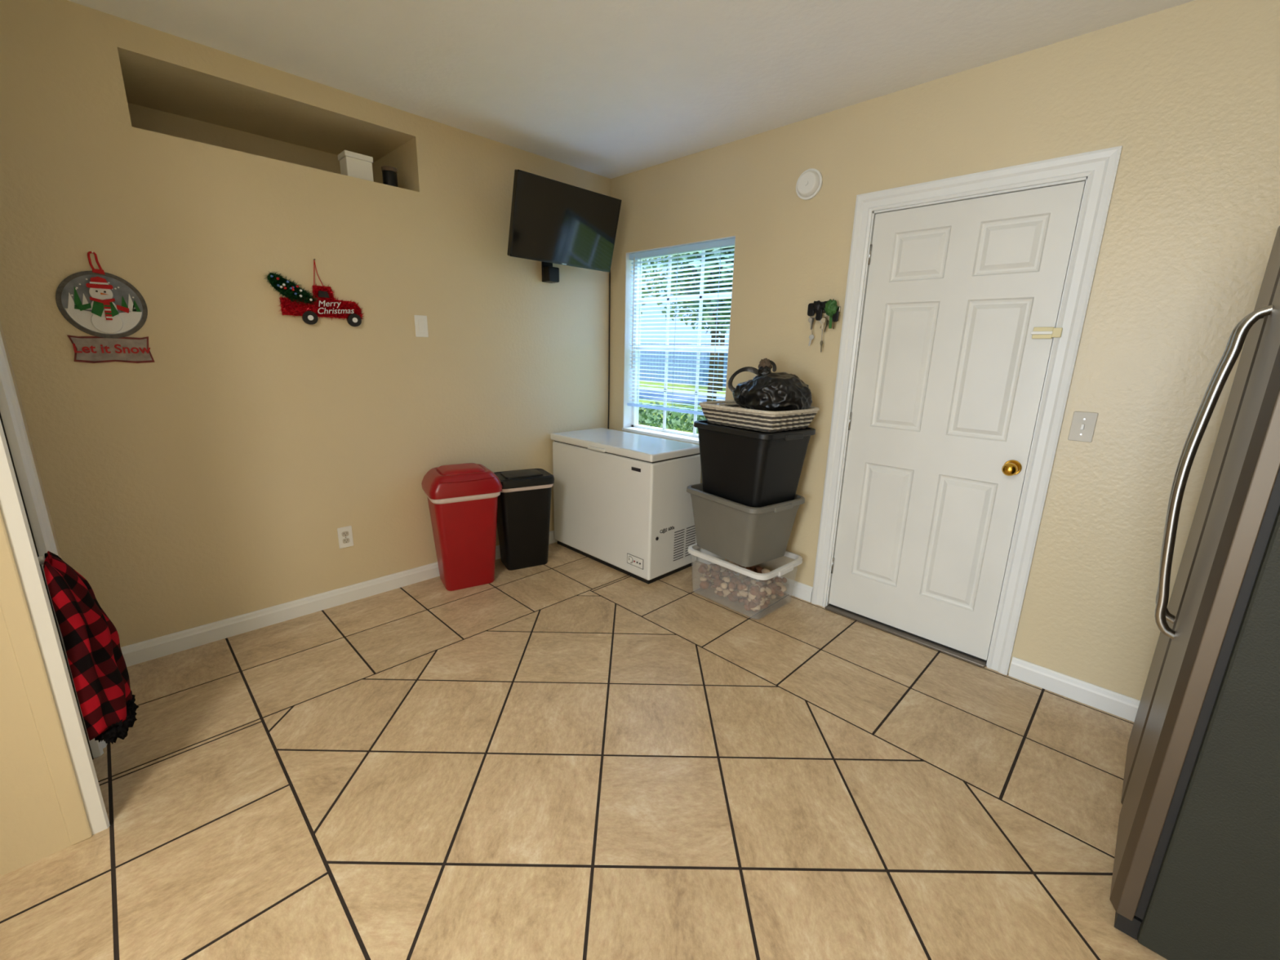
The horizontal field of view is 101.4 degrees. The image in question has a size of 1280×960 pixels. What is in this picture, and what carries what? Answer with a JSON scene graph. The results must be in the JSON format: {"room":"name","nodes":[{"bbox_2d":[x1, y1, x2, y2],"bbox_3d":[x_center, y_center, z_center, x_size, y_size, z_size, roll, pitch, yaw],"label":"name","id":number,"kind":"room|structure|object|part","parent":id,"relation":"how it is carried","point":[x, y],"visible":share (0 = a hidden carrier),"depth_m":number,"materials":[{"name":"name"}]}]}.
{"room":"kitchen","nodes":[
{"label":"kitchen","id":0,"kind":"room"},
{"bbox_2d":[0,320,71,876],"bbox_3d":[-3.222,-0.016,0.243,1.045,2.520,3.750,15,19,43],"label":"wall","id":1,"kind":"structure","parent":0,"point":[33,828],"depth_m":1.37,"materials":[{"name":"beige paint"}]},
{"bbox_2d":[0,507,92,844],"bbox_3d":[-1.546,-0.206,1.176,0.014,2.520,0.042,15,19,43],"label":"trim","id":2,"kind":"structure","parent":1,"relation":"attached to","point":[13,602],"depth_m":1.36,"materials":[{"name":"paint"}]},
{"bbox_2d":[0,413,93,759],"bbox_3d":[-1.829,-0.045,1.508,0.006,2.035,0.034,15,19,43],"label":"weatherstrip","id":3,"kind":"object","parent":1,"relation":"attached to","point":[1,419],"visible":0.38,"depth_m":1.61,"materials":[{"name":"rubber"}]},
{"bbox_2d":[0,332,110,835],"bbox_3d":[-1.691,-0.055,1.412,0.466,2.108,0.038,15,19,43],"label":"trim","id":4,"kind":"structure","parent":1,"relation":"attached to","point":[12,508],"depth_m":1.43,"materials":[{"name":"white wood"}]},
{"bbox_3d":[-1.722,-0.015,1.389,0.313,2.020,0.041,15,19,43],"label":"slab","id":5,"kind":"object","parent":1,"relation":"attached to","visible":0},
{"bbox_2d":[37,555,44,564],"bbox_3d":[-1.591,0.213,1.393,0.024,0.024,0.019,15,19,43],"label":"handle","id":6,"kind":"object","parent":5,"relation":"attached to","point":[41,558],"visible":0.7,"depth_m":1.39,"materials":[{"name":"white plastic"}]},
{"bbox_2d":[43,551,139,744],"bbox_3d":[-1.622,0.465,1.558,0.336,0.601,0.113,15,19,43],"label":"plaid blanket","id":7,"kind":"object","parent":6,"relation":"hanging from","point":[96,661],"visible":1,"depth_m":1.47,"materials":[{"name":"red fabric"}]},
{"bbox_2d":[0,0,610,647],"bbox_3d":[-1.347,-0.630,2.912,0.150,2.520,3.020,15,19,43],"label":"wall","id":8,"kind":"structure","parent":0,"point":[215,478],"depth_m":2.39,"materials":[{"name":"paint"}]},
{"bbox_2d":[55,251,155,363],"bbox_3d":[-2.069,-0.662,2.022,0.027,0.413,0.248,15,19,43],"label":"wall sign","id":9,"kind":"object","parent":8,"relation":"attached to","point":[105,306],"visible":1,"depth_m":2.02,"materials":[{"name":"paint"}]},
{"bbox_3d":[-2.059,-0.756,1.992,0.004,0.035,0.052,15,19,43],"label":"hat crown","id":10,"kind":"part","parent":9,"relation":"part of","materials":[{"name":"red fabric"}]},
{"bbox_3d":[-2.073,-0.676,2.024,0.006,0.248,0.248,15,19,43],"label":"globe","id":11,"kind":"part","parent":9,"relation":"part of"},
{"bbox_2d":[120,62,407,189],"bbox_3d":[-1.838,-1.633,2.626,0.530,0.380,1.400,15,19,43],"label":"wall niche","id":12,"kind":"object","parent":8,"relation":"in","point":[157,103],"visible":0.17,"depth_m":2.57,"materials":[{"name":"paint"}]},
{"bbox_2d":[265,258,364,326],"bbox_3d":[-1.542,-0.895,2.496,0.041,0.300,0.417,14,19,41],"label":"wall ornament","id":13,"kind":"object","parent":8,"relation":"attached to","point":[296,302],"visible":1,"depth_m":2.49,"materials":[{"name":"red paint"}]},
{"bbox_2d":[120,530,557,666],"bbox_3d":[-1.274,0.555,3.189,0.016,0.090,2.900,15,19,43],"label":"baseboard","id":14,"kind":"structure","parent":8,"relation":"attached to","point":[162,646],"depth_m":2.62,"materials":[{"name":"white wood"}]},
{"bbox_2d":[337,525,353,548],"bbox_3d":[-1.579,0.307,2.808,0.009,0.115,0.070,15,19,43],"label":"power outlet","id":15,"kind":"object","parent":8,"relation":"attached to","point":[344,534],"visible":1,"depth_m":2.81,"materials":[{"name":"white plastic"}]},
{"bbox_2d":[342,531,348,536],"bbox_3d":[-1.577,0.288,2.802,0.002,0.027,0.033,15,19,43],"label":"socket","id":16,"kind":"object","parent":15,"relation":"attached to","point":[344,533],"depth_m":2.80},
{"bbox_2d":[342,537,349,543],"bbox_3d":[-1.577,0.326,2.811,0.002,0.027,0.033,15,19,43],"label":"socket","id":17,"kind":"object","parent":15,"relation":"attached to","point":[345,540],"depth_m":2.81,"materials":[{"name":"white plastic"}]},
{"bbox_2d":[337,150,373,182],"bbox_3d":[-1.419,-1.552,2.622,0.110,0.125,0.130,15,19,43],"label":"gift box","id":18,"kind":"object","parent":8,"relation":"on","point":[352,164],"visible":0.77,"depth_m":2.58,"materials":[{"name":"white plastic"}]},
{"bbox_3d":[-1.418,-1.601,2.610,0.110,0.025,0.130,15,19,43],"label":"box lid","id":19,"kind":"part","parent":18,"relation":"part of","materials":[{"name":"white plastic"}]},
{"bbox_2d":[381,165,398,186],"bbox_3d":[-1.293,-1.558,2.708,0.074,0.100,0.074,15,19,43],"label":"candle jar","id":20,"kind":"object","parent":8,"relation":"on","point":[388,173],"visible":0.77,"depth_m":2.68,"materials":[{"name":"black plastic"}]},
{"bbox_3d":[-1.292,-1.596,2.699,0.074,0.020,0.074,15,19,43],"label":"jar lid","id":21,"kind":"part","parent":20,"relation":"part of","materials":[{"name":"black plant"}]},
{"bbox_2d":[413,315,428,337],"bbox_3d":[-1.204,-0.847,2.885,0.008,0.115,0.070,15,19,43],"label":"light switch","id":22,"kind":"object","parent":8,"relation":"attached to","point":[420,321],"visible":1,"depth_m":2.88,"materials":[{"name":"white plastic"}]},
{"bbox_2d":[506,168,622,283],"bbox_3d":[-0.498,-1.503,3.226,0.305,0.519,0.760,15,19,43],"label":"wall tv","id":23,"kind":"object","parent":8,"relation":"attached to","point":[552,221],"visible":1,"depth_m":3.12,"materials":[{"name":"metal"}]},
{"bbox_2d":[607,271,610,428],"bbox_3d":[-0.233,-0.715,3.924,0.012,1.650,0.011,15,19,43],"label":"cable","id":24,"kind":"object","parent":8,"relation":"attached to","point":[610,271],"visible":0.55,"depth_m":3.86,"materials":[{"name":"plastic"}]},
{"bbox_2d":[0,542,1167,959],"bbox_3d":[-1.077,1.298,0.557,4.450,0.080,6.800,15,19,43],"label":"floor","id":25,"kind":"structure","parent":0,"point":[572,756],"depth_m":1.67,"materials":[{"name":"tile"}]},
{"bbox_2d":[421,462,502,591],"bbox_3d":[-1.039,0.265,3.095,0.400,0.708,0.320,-7,16,-31],"label":"trash can","id":26,"kind":"object","parent":25,"relation":"on","point":[463,498],"visible":1,"depth_m":2.98,"materials":[{"name":"plastic"}]},
{"bbox_3d":[-1.033,-0.003,3.028,0.400,0.118,0.320,-7,16,-31],"label":"lid frame","id":27,"kind":"part","parent":26,"relation":"part of","materials":[{"name":"red plastic"}]},
{"bbox_2d":[493,468,554,570],"bbox_3d":[-0.755,0.250,3.387,0.364,0.611,0.264,-6,16,-29],"label":"trash can","id":28,"kind":"object","parent":25,"relation":"on","point":[524,500],"visible":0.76,"depth_m":3.29,"materials":[{"name":"plastic"}]},
{"bbox_3d":[-0.749,-0.013,3.322,0.364,0.053,0.264,-6,16,-29],"label":"lid","id":29,"kind":"part","parent":28,"relation":"part of","materials":[{"name":"black plastic"}]},
{"bbox_2d":[550,427,701,584],"bbox_3d":[-0.126,0.125,3.540,0.973,0.810,0.493,15,19,43],"label":"chest freezer","id":30,"kind":"object","parent":25,"relation":"on","point":[622,502],"visible":0.99,"depth_m":3.28,"materials":[{"name":"metal"}]},
{"bbox_3d":[-0.111,-0.247,3.454,0.973,0.047,0.477,15,19,43],"label":"lid","id":31,"kind":"part","parent":30,"relation":"part of","materials":[{"name":"metal"}]},
{"bbox_2d":[687,542,802,612],"bbox_3d":[0.591,0.545,3.016,0.424,0.280,0.560,-11,19,-42],"label":"storage tote","id":32,"kind":"object","parent":25,"relation":"on","point":[725,587],"visible":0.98,"depth_m":2.91,"materials":[{"name":"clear plastic"}]},
{"bbox_2d":[686,483,804,567],"bbox_3d":[0.573,0.235,2.946,0.434,0.352,0.560,-9,17,-35],"label":"storage tote","id":33,"kind":"object","parent":32,"relation":"on","point":[747,536],"visible":0.82,"depth_m":2.78,"materials":[{"name":"plastic"}]},
{"bbox_2d":[693,419,815,507],"bbox_3d":[0.600,-0.104,2.852,0.424,0.395,0.560,-9,17,-35],"label":"storage tote","id":34,"kind":"object","parent":33,"relation":"on","point":[750,468],"visible":0.77,"depth_m":2.69,"materials":[{"name":"plastic"}]},
{"bbox_2d":[698,400,819,431],"bbox_3d":[0.622,-0.345,2.779,0.445,0.107,0.543,-10,18,-38],"label":"woven basket","id":35,"kind":"object","parent":34,"relation":"on","point":[716,412],"visible":0.94,"depth_m":2.62,"materials":[{"name":"wicker"}]},
{"bbox_2d":[728,358,812,413],"bbox_3d":[0.684,-0.484,2.722,0.418,0.287,0.299,15,19,43],"label":"plastic bag","id":36,"kind":"object","parent":35,"relation":"in","point":[769,391],"visible":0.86,"depth_m":2.61,"materials":[{"name":"black plastic"}]},
{"bbox_2d":[824,604,986,667],"bbox_3d":[1.367,0.774,2.726,0.773,0.012,0.170,15,19,43],"label":"threshold","id":37,"kind":"object","parent":25,"relation":"on","point":[967,658],"visible":0.45,"depth_m":2.63,"materials":[{"name":"metal"}]},
{"bbox_2d":[1109,226,1279,959],"bbox_3d":[1.724,0.262,1.137,0.876,1.765,0.831,15,19,43],"label":"refrigerator","id":38,"kind":"object","parent":25,"relation":"on","point":[1196,872],"visible":1,"depth_m":1.14,"materials":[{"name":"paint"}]},
{"bbox_3d":[1.491,-0.012,1.400,0.086,0.848,0.022,15,19,43],"label":"handle","id":39,"kind":"part","parent":38,"relation":"part of","materials":[{"name":"metal"}]},
{"bbox_3d":[1.407,0.006,1.317,0.086,0.848,0.022,15,19,43],"label":"handle","id":40,"kind":"part","parent":38,"relation":"part of","materials":[{"name":"metal"}]},
{"bbox_2d":[66,0,1195,178],"bbox_3d":[-1.211,-1.286,0.117,5.000,0.100,6.800,15,19,43],"label":"ceiling","id":41,"kind":"structure","parent":0,"point":[611,89],"depth_m":2.06,"materials":[{"name":"paint"}]},
{"bbox_2d":[608,0,1279,700],"bbox_3d":[1.295,-0.476,2.549,4.450,2.520,0.150,15,19,43],"label":"wall","id":42,"kind":"structure","parent":0,"point":[1189,92],"depth_m":2.02,"materials":[{"name":"paint"}]},
{"bbox_2d":[622,426,698,444],"bbox_3d":[0.221,-0.302,3.623,0.908,0.020,0.097,15,19,43],"label":"sill","id":43,"kind":"structure","parent":42,"relation":"attached to","point":[662,434],"depth_m":3.65,"materials":[{"name":"white wood"}]},
{"bbox_2d":[622,235,735,427],"bbox_3d":[0.240,-0.893,3.482,0.910,1.230,0.083,15,19,43],"label":"lining","id":44,"kind":"object","parent":42,"relation":"attached to","point":[627,422],"visible":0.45,"depth_m":3.75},
{"bbox_2d":[626,237,735,415],"bbox_3d":[0.236,-0.976,3.455,0.886,1.044,0.048,15,19,43],"label":"window blinds","id":45,"kind":"object","parent":42,"relation":"attached to","point":[731,242],"visible":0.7,"depth_m":3.42,"materials":[{"name":"white plastic"}]},
{"bbox_3d":[-0.007,-1.030,3.679,0.002,1.010,0.003,15,19,43],"label":"ladder cord","id":46,"kind":"part","parent":45,"relation":"part of","materials":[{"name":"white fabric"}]},
{"bbox_3d":[0.228,-0.480,3.582,0.886,0.020,0.026,15,19,43],"label":"rail","id":47,"kind":"part","parent":45,"relation":"part of","materials":[{"name":"white plastic"}]},
{"bbox_3d":[0.231,-0.968,3.452,0.002,1.010,0.003,15,19,43],"label":"ladder cord","id":48,"kind":"part","parent":45,"relation":"part of","materials":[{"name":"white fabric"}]},
{"bbox_3d":[0.469,-0.906,3.224,0.002,1.010,0.003,15,19,43],"label":"ladder cord","id":49,"kind":"part","parent":45,"relation":"part of","materials":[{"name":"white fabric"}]},
{"bbox_2d":[631,245,734,437],"bbox_3d":[0.287,-0.903,3.528,0.910,1.230,0.050,15,19,43],"label":"frame","id":50,"kind":"object","parent":42,"relation":"attached to","point":[635,410],"visible":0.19,"depth_m":3.74,"materials":[{"name":"white plastic"}]},
{"bbox_2d":[636,249,731,434],"bbox_3d":[0.287,-0.905,3.528,0.850,1.165,0.014,15,19,43],"label":"muntins","id":51,"kind":"object","parent":42,"relation":"attached to","point":[703,251],"visible":0.57,"depth_m":3.52,"materials":[{"name":"white plastic"}]},
{"bbox_2d":[696,547,813,602],"bbox_3d":[0.366,0.495,3.590,1.744,0.090,0.016,15,19,43],"label":"baseboard","id":52,"kind":"structure","parent":42,"relation":"attached to","point":[797,589],"depth_m":3.07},
{"bbox_2d":[795,168,822,199],"bbox_3d":[0.845,-1.494,2.641,0.140,0.140,0.042,15,19,43],"label":"smoke detector","id":53,"kind":"object","parent":42,"relation":"attached to","point":[809,184],"visible":1,"depth_m":2.62,"materials":[{"name":"white plastic"}]},
{"bbox_2d":[807,298,840,352],"bbox_3d":[0.937,-0.790,2.690,0.169,0.264,0.062,15,19,43],"label":"keys","id":54,"kind":"object","parent":42,"relation":"hanging from","point":[830,308],"visible":1,"depth_m":2.67,"materials":[{"name":"metal"}]},
{"bbox_3d":[0.956,-0.873,2.690,0.150,0.030,0.010,15,19,43],"label":"hook plate","id":55,"kind":"part","parent":54,"relation":"part of","materials":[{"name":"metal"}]},
{"bbox_2d":[831,557,834,573],"bbox_3d":[1.064,0.473,2.895,0.011,0.090,0.012,15,19,43],"label":"hinge","id":56,"kind":"object","parent":42,"relation":"attached to","point":[833,562],"visible":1,"depth_m":2.89,"materials":[{"name":"metal"}]},
{"bbox_2d":[848,412,852,430],"bbox_3d":[1.083,-0.303,2.703,0.011,0.090,0.012,15,19,43],"label":"hinge","id":57,"kind":"object","parent":42,"relation":"attached to","point":[851,413],"visible":1,"depth_m":2.70,"materials":[{"name":"metal"}]},
{"bbox_2d":[867,244,872,265],"bbox_3d":[1.102,-1.080,2.511,0.011,0.090,0.012,15,19,43],"label":"hinge","id":58,"kind":"object","parent":42,"relation":"attached to","point":[871,245],"visible":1,"depth_m":2.51,"materials":[{"name":"metal"}]},
{"bbox_2d":[828,181,1085,660],"bbox_3d":[1.376,-0.212,2.467,0.769,2.010,0.045,15,19,43],"label":"door","id":59,"kind":"structure","parent":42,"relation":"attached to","point":[951,372],"depth_m":2.40,"materials":[{"name":"white wood"}]},
{"bbox_2d":[829,604,986,661],"bbox_3d":[1.351,0.768,2.708,0.763,0.014,0.036,15,19,43],"label":"sweep","id":60,"kind":"object","parent":59,"relation":"attached to","point":[829,604],"visible":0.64,"depth_m":2.66,"materials":[{"name":"rubber"}]},
{"bbox_2d":[1004,459,1022,475],"bbox_3d":[1.594,-0.053,2.241,0.066,0.066,0.010,15,19,43],"label":"rose","id":61,"kind":"object","parent":59,"relation":"attached to","point":[1016,463],"visible":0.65,"depth_m":2.22,"materials":[{"name":"gold metal"}]},
{"bbox_3d":[1.580,-0.050,2.227,0.024,0.024,0.034,15,19,43],"label":"neck","id":62,"kind":"object","parent":61,"relation":"attached to","visible":0},
{"bbox_2d":[1001,462,1017,475],"bbox_3d":[1.556,-0.044,2.203,0.056,0.056,0.046,15,19,43],"label":"handle","id":63,"kind":"object","parent":62,"relation":"attached to","point":[1008,468],"visible":1,"depth_m":2.19,"materials":[{"name":"gold metal"}]},
{"bbox_2d":[1031,327,1062,338],"bbox_3d":[1.613,-0.585,2.079,0.100,0.044,0.041,15,19,43],"label":"door latch","id":64,"kind":"object","parent":59,"relation":"attached to","point":[1038,332],"depth_m":2.08,"materials":[{"name":"white plastic"}]},
{"bbox_2d":[811,145,1122,675],"bbox_3d":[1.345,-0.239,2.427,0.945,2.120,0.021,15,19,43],"label":"trim","id":65,"kind":"structure","parent":42,"relation":"attached to","point":[1100,166],"depth_m":2.20,"materials":[{"name":"white wood"}]},
{"bbox_2d":[1008,656,1140,721],"bbox_3d":[2.171,0.967,1.860,1.435,0.090,0.016,15,19,43],"label":"baseboard","id":66,"kind":"structure","parent":42,"relation":"attached to","point":[1112,702],"depth_m":2.19,"materials":[{"name":"white wood"}]},
{"bbox_2d":[1067,411,1097,442],"bbox_3d":[1.730,-0.208,2.047,0.074,0.115,0.016,15,19,43],"label":"light switch","id":67,"kind":"object","parent":42,"relation":"attached to","point":[1083,424],"visible":1,"depth_m":2.05,"materials":[{"name":"white plastic"}]},
{"label":"outside","id":68,"kind":"structure","parent":0,"visible":0},
{"bbox_2d":[638,381,725,434],"bbox_3d":[20.918,-4.090,25.101,80.000,0.130,59.840,15,19,43],"label":"lawn","id":69,"kind":"structure","parent":68,"point":[640,382],"depth_m":19.89,"materials":[{"name":"green plant"}]},
{"bbox_2d":[640,258,660,314],"bbox_3d":[-1.420,-4.615,14.641,3.816,4.860,3.877,15,19,43],"label":"tree","id":70,"kind":"object","parent":69,"relation":"on","point":[646,276],"visible":0.02,"depth_m":14.14,"materials":[{"name":"green plant"}]},
{"bbox_2d":[638,401,706,431],"bbox_3d":[0.568,-1.269,10.503,16.104,0.549,0.558,15,19,43],"label":"hedge","id":71,"kind":"object","parent":69,"relation":"on","point":[646,416],"visible":0.06,"depth_m":10.40,"materials":[{"name":"green plant"}]},
{"bbox_2d":[639,389,724,404],"bbox_3d":[0.176,-3.025,18.449,40.000,0.020,2.600,15,19,43],"label":"driveway","id":72,"kind":"structure","parent":69,"relation":"on","point":[640,390],"depth_m":17.29,"materials":[{"name":"concrete"}]},
{"bbox_2d":[639,342,728,386],"bbox_3d":[4.709,-4.912,22.586,32.110,1.910,0.100,15,19,43],"label":"fence","id":73,"kind":"object","parent":69,"relation":"on","point":[641,352],"visible":0.03,"depth_m":25.32,"materials":[{"name":"paint"}]},
{"bbox_2d":[641,247,730,401],"bbox_3d":[1.748,-3.763,11.894,3.707,4.672,3.538,15,19,43],"label":"tree","id":74,"kind":"object","parent":69,"relation":"on","point":[679,259],"visible":0.08,"depth_m":11.95,"materials":[{"name":"green plant"}]},
{"bbox_2d":[666,246,734,322],"bbox_3d":[1.539,-2.005,6.794,2.538,3.700,2.595,15,19,43],"label":"tree","id":75,"kind":"object","parent":69,"relation":"on","point":[733,247],"visible":0.03,"depth_m":6.51,"materials":[{"name":"green plant"}]},
{"bbox_2d":[672,275,729,391],"bbox_3d":[3.213,-5.969,20.067,3.952,5.101,4.033,15,19,43],"label":"tree","id":76,"kind":"object","parent":69,"relation":"on","point":[718,388],"visible":0.02,"depth_m":20.32,"materials":[{"name":"green plant"}]}
]}

